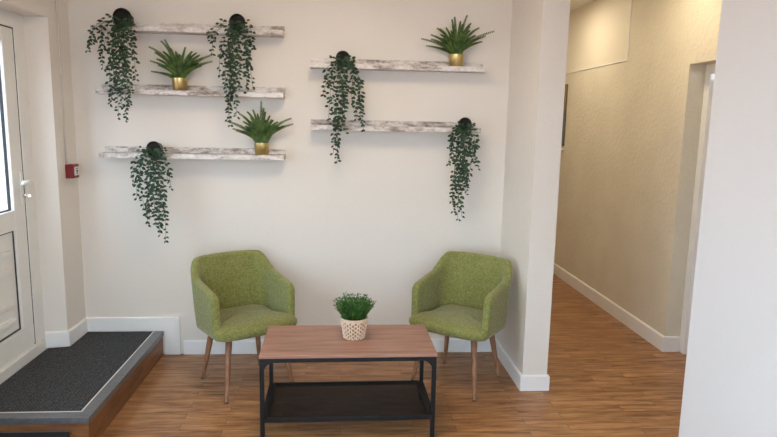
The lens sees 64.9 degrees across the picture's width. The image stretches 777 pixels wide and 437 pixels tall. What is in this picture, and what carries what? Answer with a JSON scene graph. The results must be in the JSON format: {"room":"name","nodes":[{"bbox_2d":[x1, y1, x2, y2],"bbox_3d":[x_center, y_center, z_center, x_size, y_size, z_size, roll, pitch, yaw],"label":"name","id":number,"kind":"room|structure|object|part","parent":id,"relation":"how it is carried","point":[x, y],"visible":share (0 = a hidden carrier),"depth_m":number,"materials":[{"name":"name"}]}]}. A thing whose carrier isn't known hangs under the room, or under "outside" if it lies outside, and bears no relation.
{"room":"waiting area","nodes":[
{"label":"waiting area","id":0,"kind":"room"},
{"bbox_2d":[0,0,47,16],"bbox_3d":[-2.114,-1.391,2.966,0.310,0.595,1.170,0,9,-4],"label":"lintel","id":1,"kind":"object","parent":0,"point":[21,7],"visible":1,"depth_m":3.41,"materials":[{"name":"paint"}]},
{"bbox_2d":[0,0,85,348],"bbox_3d":[-2.187,-0.418,3.838,0.310,2.790,0.303,0,9,-4],"label":"wall","id":2,"kind":"structure","parent":0,"point":[56,195],"depth_m":3.78,"materials":[{"name":"paint"}]},
{"bbox_2d":[0,8,45,383],"bbox_3d":[-2.113,-0.103,3.164,0.141,2.040,1.145,0,9,-4],"label":"door","id":3,"kind":"structure","parent":2,"relation":"in","point":[22,330],"depth_m":3.53,"materials":[{"name":"white plastic"}]},
{"bbox_3d":[-2.160,0.410,3.257,0.020,0.605,0.625,0,9,-4],"label":"panel","id":4,"kind":"part","parent":3,"relation":"part of","materials":[{"name":"white plastic"}]},
{"bbox_3d":[-2.144,-0.153,3.170,0.050,1.735,0.877,0,9,-4],"label":"rail","id":5,"kind":"part","parent":3,"relation":"part of","materials":[{"name":"white plastic"}]},
{"bbox_3d":[-2.143,-0.178,3.572,0.012,0.200,0.030,0,9,-4],"label":"handle","id":6,"kind":"part","parent":3,"relation":"part of","materials":[{"name":"white plastic"}]},
{"bbox_3d":[-2.103,-0.207,3.529,0.066,0.027,0.107,0,9,-4],"label":"lever","id":7,"kind":"part","parent":3,"relation":"part of","materials":[{"name":"white plastic"}]},
{"bbox_2d":[0,347,65,400],"bbox_3d":[-2.123,0.983,3.368,0.230,0.168,1.084,0,9,-4],"label":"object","id":8,"kind":"structure","parent":2,"relation":"in","point":[14,381],"depth_m":3.51,"materials":[{"name":"dark grey carpet matting"}]},
{"bbox_2d":[55,0,66,164],"bbox_3d":[-2.014,-1.066,3.735,0.012,1.470,0.012,0,9,-4],"label":"cable","id":9,"kind":"object","parent":2,"relation":"attached to","point":[56,4],"visible":1,"depth_m":3.77,"materials":[{"name":"grey plastic"}]},
{"bbox_2d":[45,317,87,347],"bbox_3d":[-2.112,0.746,4.014,0.142,0.100,0.302,0,9,-4],"label":"baseboard","id":10,"kind":"structure","parent":2,"relation":"attached to","point":[54,338],"depth_m":3.89,"materials":[{"name":"white paint"}]},
{"bbox_2d":[65,164,78,178],"bbox_3d":[-2.009,-0.302,3.889,0.057,0.088,0.085,0,9,-4],"label":"fire alarm","id":11,"kind":"object","parent":2,"relation":"attached to","point":[72,170],"visible":1,"depth_m":3.85,"materials":[{"name":"red plastic"}]},
{"bbox_3d":[-1.985,-0.303,3.891,0.005,0.055,0.059,0,9,-4],"label":"label plate","id":12,"kind":"part","parent":11,"relation":"part of","materials":[{"name":"white plastic"}]},
{"bbox_2d":[112,8,133,22],"bbox_3d":[-1.644,-1.246,3.811,0.112,0.112,0.108,0,9,-4],"label":"pot","id":13,"kind":"object","parent":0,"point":[120,13],"depth_m":3.76,"materials":[{"name":"black plastic"}]},
{"bbox_2d":[147,141,162,149],"bbox_3d":[-1.501,-0.456,3.947,0.088,0.088,0.108,0,9,-4],"label":"pot","id":14,"kind":"object","parent":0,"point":[153,145],"depth_m":3.90,"materials":[{"name":"black plastic"}]},
{"bbox_2d":[172,78,187,90],"bbox_3d":[-1.335,-0.859,3.913,0.098,0.078,0.098,0,9,-4],"label":"pot","id":15,"kind":"object","parent":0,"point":[178,83],"depth_m":3.88,"materials":[{"name":"gold metal"}]},
{"bbox_2d":[229,14,244,29],"bbox_3d":[-0.948,-1.234,3.865,0.100,0.100,0.108,0,9,-4],"label":"pot","id":16,"kind":"object","parent":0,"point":[235,18],"depth_m":3.81,"materials":[{"name":"black plastic"}]},
{"bbox_2d":[254,142,268,154],"bbox_3d":[-0.831,-0.459,4.013,0.098,0.078,0.098,0,9,-4],"label":"pot","id":17,"kind":"object","parent":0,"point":[261,148],"depth_m":3.98,"materials":[{"name":"gold metal"}]},
{"bbox_2d":[67,0,512,353],"bbox_3d":[-0.781,-0.442,4.169,3.165,2.790,0.150,0,9,-4],"label":"wall","id":18,"kind":"structure","parent":0,"point":[375,221],"depth_m":4.11,"materials":[{"name":"paint"}]},
{"bbox_2d":[90,21,284,37],"bbox_3d":[-1.258,-1.206,3.873,1.176,0.070,0.126,0,9,-4],"label":"wall shelf","id":19,"kind":"object","parent":18,"relation":"attached to","point":[140,27],"visible":0.68,"depth_m":3.86,"materials":[{"name":"white wood"}]},
{"bbox_2d":[85,8,139,122],"bbox_3d":[-1.700,-0.953,3.819,0.330,0.696,0.177,0,9,-4],"label":"ivy","id":20,"kind":"object","parent":19,"relation":"on","point":[122,18],"visible":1,"depth_m":3.75,"materials":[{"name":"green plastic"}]},
{"bbox_2d":[206,14,255,126],"bbox_3d":[-0.982,-0.931,3.872,0.306,0.702,0.184,0,9,-4],"label":"ivy","id":21,"kind":"object","parent":19,"relation":"on","point":[237,22],"visible":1,"depth_m":3.81,"materials":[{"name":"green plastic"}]},
{"bbox_2d":[95,83,284,97],"bbox_3d":[-1.260,-0.823,3.933,1.168,0.070,0.126,0,9,-4],"label":"wall shelf","id":22,"kind":"object","parent":18,"relation":"attached to","point":[139,89],"visible":0.82,"depth_m":3.92,"materials":[{"name":"white wood"}]},
{"bbox_2d":[148,40,211,90],"bbox_3d":[-1.311,-0.972,3.888,0.394,0.311,0.112,1,9,-1],"label":"potted fern","id":23,"kind":"object","parent":22,"relation":"on","point":[180,67],"visible":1,"depth_m":3.88,"materials":[{"name":"green plant"}]},
{"bbox_2d":[99,146,285,159],"bbox_3d":[-1.267,-0.427,3.995,1.169,0.070,0.126,0,9,-4],"label":"wall shelf","id":24,"kind":"object","parent":18,"relation":"attached to","point":[110,151],"visible":0.84,"depth_m":3.99,"materials":[{"name":"white wood"}]},
{"bbox_2d":[130,141,172,242],"bbox_3d":[-1.511,-0.172,3.956,0.264,0.653,0.177,0,9,-4],"label":"ivy","id":25,"kind":"object","parent":24,"relation":"on","point":[153,148],"visible":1,"depth_m":3.89,"materials":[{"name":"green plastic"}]},
{"bbox_2d":[226,101,292,154],"bbox_3d":[-0.840,-0.590,3.984,0.432,0.347,0.111,0,9,-10],"label":"potted fern","id":26,"kind":"object","parent":24,"relation":"on","point":[261,132],"visible":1,"depth_m":3.98,"materials":[{"name":"green plant"}]},
{"bbox_2d":[86,317,491,354],"bbox_3d":[-0.649,0.817,4.293,2.835,0.270,0.016,0,9,-4],"label":"baseboard","id":27,"kind":"structure","parent":18,"relation":"attached to","point":[170,326],"depth_m":4.23,"materials":[{"name":"white paint"}]},
{"bbox_2d":[310,119,480,132],"bbox_3d":[0.048,-0.614,4.064,1.127,0.070,0.126,0,9,-4],"label":"wall shelf","id":28,"kind":"object","parent":18,"relation":"attached to","point":[316,124],"visible":0.81,"depth_m":4.07,"materials":[{"name":"white wood"}]},
{"bbox_2d":[446,117,480,220],"bbox_3d":[0.485,-0.330,4.079,0.231,0.681,0.177,0,9,-4],"label":"ivy","id":29,"kind":"object","parent":28,"relation":"on","point":[465,124],"visible":1,"depth_m":4.01,"materials":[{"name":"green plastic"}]},
{"bbox_2d":[310,58,485,72],"bbox_3d":[0.064,-1.005,4.003,1.144,0.070,0.126,0,9,-4],"label":"wall shelf","id":30,"kind":"object","parent":18,"relation":"attached to","point":[316,63],"visible":0.85,"depth_m":3.98,"materials":[{"name":"white wood"}]},
{"bbox_2d":[320,51,365,163],"bbox_3d":[-0.294,-0.717,3.963,0.294,0.718,0.172,0,9,-4],"label":"ivy","id":31,"kind":"object","parent":30,"relation":"on","point":[342,58],"visible":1,"depth_m":3.89,"materials":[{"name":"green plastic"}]},
{"bbox_2d":[421,15,493,65],"bbox_3d":[0.448,-1.156,3.987,0.472,0.323,0.119,0,9,-4],"label":"potted fern","id":32,"kind":"object","parent":30,"relation":"on","point":[454,44],"visible":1,"depth_m":3.98,"materials":[{"name":"green plant"}]},
{"bbox_2d":[340,315,367,340],"bbox_3d":[-0.187,0.592,3.321,0.153,0.112,0.153,0,9,-4],"label":"plant pot","id":33,"kind":"object","parent":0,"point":[353,328],"depth_m":3.27,"materials":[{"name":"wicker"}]},
{"bbox_2d":[100,274,686,436],"bbox_3d":[0.061,1.014,4.386,4.700,0.120,12.400,0,9,-4],"label":"floor","id":34,"kind":"structure","parent":0,"point":[606,380],"depth_m":3.71,"materials":[{"name":"brown wood"}]},
{"bbox_2d":[0,430,72,436],"bbox_3d":[-1.742,1.112,2.801,0.443,0.106,0.352,0,9,-4],"label":"step","id":35,"kind":"structure","parent":34,"relation":"on","point":[12,433],"depth_m":2.95,"materials":[{"name":"black carpet"}]},
{"bbox_3d":[-1.763,1.042,2.963,0.423,0.018,0.008,0,9,-4],"label":"edge trim","id":36,"kind":"part","parent":35,"relation":"part of","materials":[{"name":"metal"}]},
{"bbox_2d":[0,331,163,436],"bbox_3d":[-1.765,0.954,3.591,0.518,0.173,1.250,0,9,-4],"label":"platform","id":37,"kind":"object","parent":34,"relation":"on","point":[84,387],"visible":1,"depth_m":3.38,"materials":[{"name":"dark grey carpet matting"},{"name":"wood"},{"name":"aluminium"}]},
{"bbox_2d":[190,250,296,403],"bbox_3d":[-0.901,0.634,3.787,0.541,0.784,0.543,-6,11,-37],"label":"armchair","id":38,"kind":"object","parent":34,"relation":"on","point":[238,295],"visible":0.97,"depth_m":3.81,"materials":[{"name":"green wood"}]},
{"bbox_3d":[-1.127,0.828,3.826,0.113,0.379,0.041,3,9,9],"label":"leg","id":39,"kind":"part","parent":38,"relation":"part of","materials":[{"name":"brown wood"}]},
{"bbox_3d":[-0.936,0.874,3.554,0.041,0.380,0.126,1,9,2],"label":"leg","id":40,"kind":"part","parent":38,"relation":"part of","materials":[{"name":"brown wood"}]},
{"bbox_3d":[-0.920,0.442,3.785,0.541,0.405,0.470,-6,11,-37],"label":"tub backrest","id":41,"kind":"part","parent":38,"relation":"part of","materials":[{"name":"green fabric"}]},
{"bbox_3d":[-0.874,0.621,3.749,0.530,0.094,0.454,-6,11,-37],"label":"seat","id":42,"kind":"part","parent":38,"relation":"part of","materials":[{"name":"green fabric"}]},
{"bbox_3d":[-0.864,0.801,4.032,0.041,0.379,0.113,0,9,-4],"label":"leg","id":43,"kind":"part","parent":38,"relation":"part of","materials":[{"name":"brown wood"}]},
{"bbox_3d":[-0.641,0.846,3.776,0.126,0.380,0.041,4,9,20],"label":"leg","id":44,"kind":"part","parent":38,"relation":"part of","materials":[{"name":"brown wood"}]},
{"bbox_2d":[259,324,436,436],"bbox_3d":[-0.222,0.878,3.344,0.900,0.460,0.460,0,9,-5],"label":"coffee table","id":45,"kind":"object","parent":34,"relation":"on","point":[412,342],"visible":1,"depth_m":3.27,"materials":[{"name":"brown wood"}]},
{"bbox_3d":[-0.639,0.929,3.096,0.022,0.420,0.022,0,9,-5],"label":"leg","id":46,"kind":"part","parent":45,"relation":"part of","materials":[{"name":"black metal"}]},
{"bbox_3d":[-0.676,0.861,3.523,0.022,0.420,0.022,0,9,-5],"label":"leg","id":47,"kind":"part","parent":45,"relation":"part of","materials":[{"name":"black metal"}]},
{"bbox_2d":[268,382,425,417],"bbox_3d":[-0.224,0.996,3.362,0.825,0.002,0.433,0,9,-5],"label":"shelf","id":48,"kind":"object","parent":45,"relation":"attached to","point":[352,401],"depth_m":3.36,"materials":[{"name":"black metal"}]},
{"bbox_3d":[-0.224,0.998,3.363,0.894,0.030,0.454,0,9,-5],"label":"shelf frame","id":49,"kind":"part","parent":45,"relation":"part of","materials":[{"name":"black metal"}]},
{"bbox_3d":[-0.218,0.680,3.313,0.896,0.022,0.456,0,9,-5],"label":"frame","id":50,"kind":"part","parent":45,"relation":"part of","materials":[{"name":"black metal"}]},
{"bbox_2d":[333,291,375,340],"bbox_3d":[-0.184,0.521,3.317,0.243,0.255,0.245,0,9,-4],"label":"potted plant","id":51,"kind":"object","parent":45,"relation":"on","point":[354,318],"visible":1,"depth_m":3.27,"materials":[{"name":"green plant"}]},
{"bbox_3d":[0.195,0.867,3.598,0.022,0.420,0.022,0,9,-5],"label":"leg","id":52,"kind":"part","parent":45,"relation":"part of","materials":[{"name":"black metal"}]},
{"bbox_3d":[0.231,0.934,3.171,0.022,0.420,0.022,0,9,-5],"label":"leg","id":53,"kind":"part","parent":45,"relation":"part of","materials":[{"name":"black metal"}]},
{"bbox_2d":[409,251,511,401],"bbox_3d":[0.462,0.648,3.874,0.541,0.784,0.543,7,10,32],"label":"armchair","id":54,"kind":"object","parent":34,"relation":"on","point":[465,295],"visible":0.98,"depth_m":3.90,"materials":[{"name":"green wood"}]},
{"bbox_3d":[0.196,0.852,3.842,0.126,0.380,0.041,-2,9,-18],"label":"leg","id":55,"kind":"part","parent":54,"relation":"part of","materials":[{"name":"brown wood"}]},
{"bbox_3d":[0.396,0.814,4.114,0.041,0.379,0.113,1,9,-1],"label":"leg","id":56,"kind":"part","parent":54,"relation":"part of","materials":[{"name":"brown wood"}]},
{"bbox_3d":[0.438,0.634,3.834,0.530,0.094,0.454,7,10,32],"label":"seat","id":57,"kind":"part","parent":54,"relation":"part of","materials":[{"name":"green fabric"}]},
{"bbox_3d":[0.484,0.456,3.874,0.541,0.405,0.470,7,10,32],"label":"tub backrest","id":58,"kind":"part","parent":54,"relation":"part of","materials":[{"name":"green fabric"}]},
{"bbox_3d":[0.507,0.889,3.645,0.041,0.380,0.126,1,9,0],"label":"leg","id":59,"kind":"part","parent":54,"relation":"part of","materials":[{"name":"brown wood"}]},
{"bbox_3d":[0.675,0.846,3.940,0.113,0.379,0.041,-3,10,-24],"label":"leg","id":60,"kind":"part","parent":54,"relation":"part of","materials":[{"name":"brown wood"}]},
{"bbox_2d":[449,54,463,65],"bbox_3d":[0.445,-1.037,4.017,0.098,0.078,0.098,0,9,-4],"label":"pot","id":61,"kind":"object","parent":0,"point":[454,59],"depth_m":3.98,"materials":[{"name":"gold metal"}]},
{"bbox_2d":[496,0,569,374],"bbox_3d":[0.684,-0.832,6.853,0.155,2.790,6.655,0,9,-4],"label":"wall partition","id":62,"kind":"structure","parent":0,"point":[539,28],"depth_m":3.69,"materials":[{"name":"paint"}]},
{"bbox_2d":[495,338,549,390],"bbox_3d":[0.658,0.498,7.054,0.183,0.100,6.669,0,9,-4],"label":"baseboard","id":63,"kind":"structure","parent":62,"relation":"attached to","point":[523,382],"depth_m":3.78,"materials":[{"name":"white paint"}]},
{"bbox_2d":[570,0,595,12],"bbox_3d":[0.047,-1.853,3.881,4.850,0.120,12.500,0,9,-4],"label":"ceiling","id":64,"kind":"structure","parent":0,"point":[574,4],"depth_m":5.89,"materials":[{"name":"paint"}]},
{"bbox_2d":[554,0,705,336],"bbox_3d":[2.018,-0.870,7.264,0.393,2.790,6.030,0,9,-4],"label":"wall","id":65,"kind":"structure","parent":0,"point":[628,161],"depth_m":4.99,"materials":[{"name":"paint"}]},
{"bbox_2d":[561,84,567,149],"bbox_3d":[1.829,-1.155,7.007,0.035,0.695,1.060,0,9,-4],"label":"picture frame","id":66,"kind":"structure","parent":65,"relation":"in","point":[566,85],"depth_m":6.50,"materials":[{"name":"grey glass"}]},
{"bbox_3d":[1.833,-1.036,7.006,0.008,0.330,0.998,0,9,-4],"label":"pane","id":67,"kind":"part","parent":66,"relation":"part of","materials":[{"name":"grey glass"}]},
{"bbox_3d":[1.840,-1.357,6.956,0.008,0.240,0.998,0,9,-4],"label":"pane","id":68,"kind":"part","parent":66,"relation":"part of","materials":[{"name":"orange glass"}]},
{"bbox_2d":[566,0,631,73],"bbox_3d":[1.809,-2.015,7.546,0.008,0.622,5.086,0,9,-4],"label":"trim","id":69,"kind":"structure","parent":65,"relation":"attached to","point":[631,0],"depth_m":5.09,"materials":[{"name":"white paint"}]},
{"bbox_2d":[553,263,679,351],"bbox_3d":[1.848,0.451,7.452,0.124,0.115,6.044,0,9,-4],"label":"baseboard","id":70,"kind":"structure","parent":65,"relation":"attached to","point":[663,343],"depth_m":5.12,"materials":[{"name":"white paint"}]},
{"bbox_2d":[679,63,715,353],"bbox_3d":[2.248,0.045,3.822,0.139,2.055,1.070,0,9,-4],"label":"door","id":71,"kind":"structure","parent":65,"relation":"in","point":[710,68],"depth_m":4.29,"materials":[{"name":"white paint"}]},
{"bbox_2d":[690,0,721,64],"bbox_3d":[2.300,-1.333,3.608,0.390,0.735,1.070,0,9,-4],"label":"lintel","id":72,"kind":"object","parent":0,"point":[707,12],"visible":0.25,"depth_m":4.00,"materials":[{"name":"paint"}]},
{"bbox_2d":[679,0,776,436],"bbox_3d":[1.610,0.194,0.412,0.124,2.790,4.600,0,9,-4],"label":"wall","id":73,"kind":"structure","parent":0,"point":[730,387],"depth_m":2.44,"materials":[{"name":"white paint"}]},
{"label":"outside","id":74,"kind":"structure","parent":0,"visible":0},
{"bbox_2d":[0,194,4,210],"bbox_3d":[-16.506,0.543,5.617,27.940,0.100,55.000,0,9,-4],"label":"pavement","id":75,"kind":"structure","parent":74,"point":[2,198],"depth_m":11.90,"materials":[{"name":"white"}]},
{"bbox_2d":[0,146,3,193],"bbox_3d":[-9.691,-2.775,15.726,7.400,3.600,6.450,0,9,-4],"label":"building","id":76,"kind":"structure","parent":75,"relation":"on","point":[1,171],"depth_m":13.11,"materials":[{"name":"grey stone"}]}
]}

